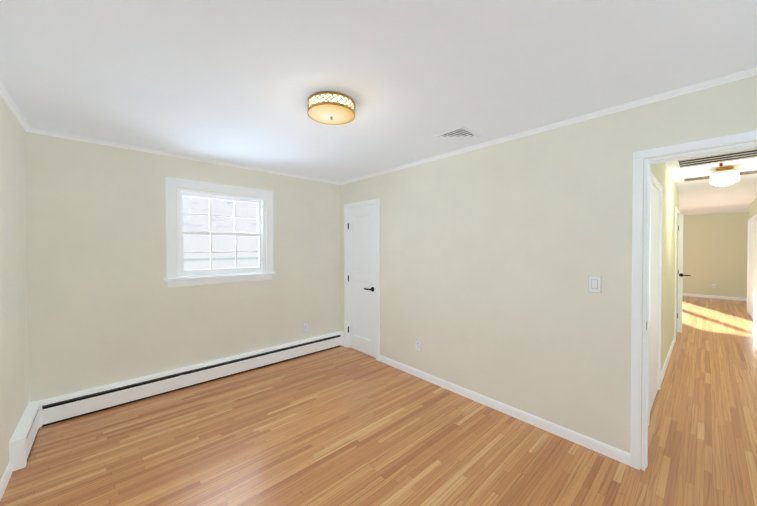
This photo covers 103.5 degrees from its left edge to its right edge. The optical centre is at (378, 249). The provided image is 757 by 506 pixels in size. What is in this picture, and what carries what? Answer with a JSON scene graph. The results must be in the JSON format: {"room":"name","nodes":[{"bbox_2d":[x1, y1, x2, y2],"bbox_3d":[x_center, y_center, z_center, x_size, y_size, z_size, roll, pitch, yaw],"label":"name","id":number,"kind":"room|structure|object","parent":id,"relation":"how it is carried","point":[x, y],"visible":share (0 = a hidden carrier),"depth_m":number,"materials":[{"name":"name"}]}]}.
{"room":"empty bedroom","nodes":[
{"label":"empty bedroom","id":0,"kind":"room"},
{"bbox_2d":[0,96,28,480],"bbox_3d":[-1.355,0.248,0.668,0.150,2.440,4.610,-1,1,-42],"label":"wall","id":1,"kind":"structure","parent":0,"point":[14,387],"depth_m":2.04,"materials":[{"name":"paint"}]},
{"bbox_2d":[0,462,11,500],"bbox_3d":[-1.120,1.431,0.542,0.012,0.078,3.790,-1,1,-42],"label":"baseboard","id":2,"kind":"structure","parent":1,"relation":"attached to","point":[7,474],"depth_m":1.83,"materials":[{"name":"white wood"}]},
{"bbox_2d":[0,82,31,132],"bbox_3d":[-1.341,-0.957,0.771,0.026,0.031,4.460,-1,1,-42],"label":"crown molding","id":3,"kind":"structure","parent":1,"relation":"attached to","point":[7,99],"depth_m":2.04,"materials":[{"name":"white wood"}]},
{"bbox_2d":[26,132,340,402],"bbox_3d":[-1.770,0.221,3.509,3.360,2.440,0.150,-1,1,-42],"label":"wall","id":4,"kind":"structure","parent":0,"point":[107,305],"depth_m":2.89,"materials":[{"name":"paint"}]},
{"bbox_2d":[9,331,343,471],"bbox_3d":[-1.483,1.338,3.225,3.087,0.204,0.669,-1,1,-42],"label":"heater","id":5,"kind":"object","parent":4,"relation":"attached to","point":[37,415],"visible":0.96,"depth_m":2.87,"materials":[{"name":"white metal"}]},
{"bbox_2d":[32,128,339,184],"bbox_3d":[-1.700,-0.983,3.442,3.030,0.031,0.026,-1,1,-42],"label":"crown molding","id":6,"kind":"structure","parent":4,"relation":"attached to","point":[38,131],"depth_m":3.01,"materials":[{"name":"white wood"}]},
{"bbox_2d":[164,177,275,286],"bbox_3d":[-1.786,-0.184,3.448,1.150,1.121,0.192,-1,1,-42],"label":"window","id":7,"kind":"structure","parent":4,"relation":"in","point":[175,264],"depth_m":3.36,"materials":[{"name":"white wood"}]},
{"bbox_2d":[303,323,307,331],"bbox_3d":[-1.005,1.063,4.106,0.075,0.119,0.007,-1,1,-42],"label":"outlet","id":8,"kind":"object","parent":4,"relation":"attached to","point":[305,327],"visible":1,"depth_m":4.10,"materials":[{"name":"grey plastic"}]},
{"bbox_2d":[0,296,756,505],"bbox_3d":[4.100,1.469,4.766,14.020,0.080,6.510,-1,1,-42],"label":"floor","id":9,"kind":"structure","parent":0,"point":[342,425],"depth_m":2.21,"materials":[{"name":"brown wood"}]},
{"bbox_2d":[0,0,756,214],"bbox_3d":[4.028,-1.052,4.825,14.417,0.080,5.802,0,1,-38],"label":"ceiling","id":10,"kind":"structure","parent":0,"point":[239,82],"depth_m":1.62,"materials":[{"name":"paint"}]},
{"bbox_2d":[307,91,354,124],"bbox_3d":[-0.315,-0.929,2.002,0.316,0.109,0.316,-1,1,-42],"label":"ceiling light","id":11,"kind":"object","parent":10,"relation":"attached to","point":[330,108],"visible":1,"depth_m":1.91,"materials":[{"name":"beige glass"}]},
{"bbox_2d":[433,126,483,145],"bbox_3d":[0.697,-0.985,2.598,0.340,0.010,0.300,-1,1,-42],"label":"ceiling vent","id":12,"kind":"object","parent":10,"relation":"in","point":[459,135],"visible":1,"depth_m":2.58,"materials":[{"name":"white metal"}]},
{"bbox_2d":[674,149,756,168],"bbox_3d":[3.636,-0.952,3.069,0.800,0.084,0.840,-1,1,-42],"label":"ceiling vent","id":13,"kind":"object","parent":10,"relation":"attached to","point":[720,159],"visible":0.58,"depth_m":3.24,"materials":[{"name":"white metal"}]},
{"bbox_2d":[681,169,756,181],"bbox_3d":[4.627,-0.998,3.971,0.320,0.009,0.840,-1,1,-42],"label":"ceiling vent","id":14,"kind":"object","parent":10,"relation":"in","point":[745,172],"visible":0.6,"depth_m":4.06,"materials":[{"name":"white metal"}]},
{"bbox_2d":[710,166,739,185],"bbox_3d":[4.192,-0.887,3.617,0.236,0.224,0.236,-1,1,-42],"label":"hall ceiling light","id":15,"kind":"object","parent":10,"relation":"attached to","point":[724,176],"visible":1,"depth_m":3.56,"materials":[{"name":"white glass"}]},
{"bbox_2d":[341,75,756,469],"bbox_3d":[0.979,0.227,2.894,0.120,2.440,4.460,-1,1,-42],"label":"wall","id":16,"kind":"structure","parent":0,"point":[494,257],"depth_m":2.46,"materials":[{"name":"paint"}]},
{"bbox_2d":[344,199,379,360],"bbox_3d":[-0.212,0.384,4.164,0.174,2.102,0.754,-1,1,-42],"label":"closet door","id":17,"kind":"structure","parent":16,"relation":"in","point":[362,290],"depth_m":4.14,"materials":[{"name":"white wood"}]},
{"bbox_2d":[416,339,420,350],"bbox_3d":[0.451,1.082,3.388,0.007,0.119,0.075,-1,1,-42],"label":"outlet","id":18,"kind":"object","parent":16,"relation":"attached to","point":[418,345],"visible":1,"depth_m":3.38,"materials":[{"name":"white plastic"}]},
{"bbox_2d":[379,355,629,465],"bbox_3d":[0.858,1.408,2.941,0.012,0.078,2.509,-1,1,-42],"label":"baseboard","id":19,"kind":"structure","parent":16,"relation":"attached to","point":[619,455],"depth_m":2.53,"materials":[{"name":"white wood"}]},
{"bbox_2d":[340,67,756,184],"bbox_3d":[0.925,-0.977,2.833,0.026,0.031,4.460,-1,1,-42],"label":"crown molding","id":20,"kind":"structure","parent":16,"relation":"attached to","point":[751,72],"depth_m":2.14,"materials":[{"name":"white wood"}]},
{"bbox_2d":[589,276,600,292],"bbox_3d":[1.561,0.246,2.155,0.012,0.119,0.075,-1,1,-42],"label":"light switch","id":21,"kind":"object","parent":16,"relation":"attached to","point":[594,283],"visible":1,"depth_m":2.15,"materials":[{"name":"white plastic"}]},
{"bbox_2d":[630,130,756,470],"bbox_3d":[2.070,0.406,1.697,0.158,2.105,0.949,-1,1,-42],"label":"trim","id":22,"kind":"structure","parent":16,"relation":"attached to","point":[639,157],"depth_m":1.97,"materials":[{"name":"white wood"}]},
{"bbox_2d":[650,163,678,370],"bbox_3d":[3.499,0.219,3.713,4.710,2.440,0.120,-1,1,-42],"label":"wall","id":23,"kind":"structure","parent":0,"point":[670,191],"depth_m":3.65,"materials":[{"name":"beige paint"}]},
{"bbox_2d":[648,171,662,425],"bbox_3d":[2.581,0.400,2.785,0.964,2.097,0.018,-1,1,-42],"label":"hall door","id":24,"kind":"structure","parent":23,"relation":"in","point":[655,298],"depth_m":2.83,"materials":[{"name":"white wood"}]},
{"bbox_2d":[661,338,674,382],"bbox_3d":[3.773,1.398,3.885,2.190,0.078,0.012,-1,1,-42],"label":"baseboard","id":25,"kind":"structure","parent":23,"relation":"attached to","point":[673,342],"depth_m":3.74,"materials":[{"name":"white wood"}]},
{"bbox_2d":[674,207,690,341],"bbox_3d":[4.971,0.379,4.868,0.904,2.097,0.154,-1,1,-42],"label":"hall door","id":26,"kind":"structure","parent":23,"relation":"in","point":[678,287],"depth_m":5.08,"materials":[{"name":"white wood"}]},
{"bbox_2d":[682,212,748,297],"bbox_3d":[9.411,0.168,8.999,0.150,2.440,5.340,-1,1,-42],"label":"wall","id":27,"kind":"structure","parent":0,"point":[714,248],"depth_m":8.57,"materials":[{"name":"beige paint"}]},
{"bbox_2d":[682,293,746,300],"bbox_3d":[9.297,1.349,9.015,0.012,0.078,5.200,-1,1,-42],"label":"baseboard","id":28,"kind":"structure","parent":27,"relation":"attached to","point":[683,294],"depth_m":8.58,"materials":[{"name":"white wood"}]},
{"bbox_2d":[749,198,756,221],"bbox_3d":[5.485,0.216,4.020,8.060,2.440,0.140,-1,1,-42],"label":"wall","id":29,"kind":"structure","parent":0,"point":[752,208],"depth_m":6.08,"materials":[{"name":"beige paint"}]},
{"bbox_2d":[747,214,756,324],"bbox_3d":[7.296,0.370,5.683,3.180,2.100,0.160,-1,1,-42],"label":"hall door","id":30,"kind":"structure","parent":29,"relation":"in","point":[752,272],"depth_m":6.16,"materials":[{"name":"white wood"}]},
{"label":"outside","id":31,"kind":"structure","parent":0,"visible":0},
{"bbox_2d":[183,196,257,269],"bbox_3d":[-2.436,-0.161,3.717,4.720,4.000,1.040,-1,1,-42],"label":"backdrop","id":32,"kind":"structure","parent":31,"point":[194,220],"depth_m":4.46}
]}

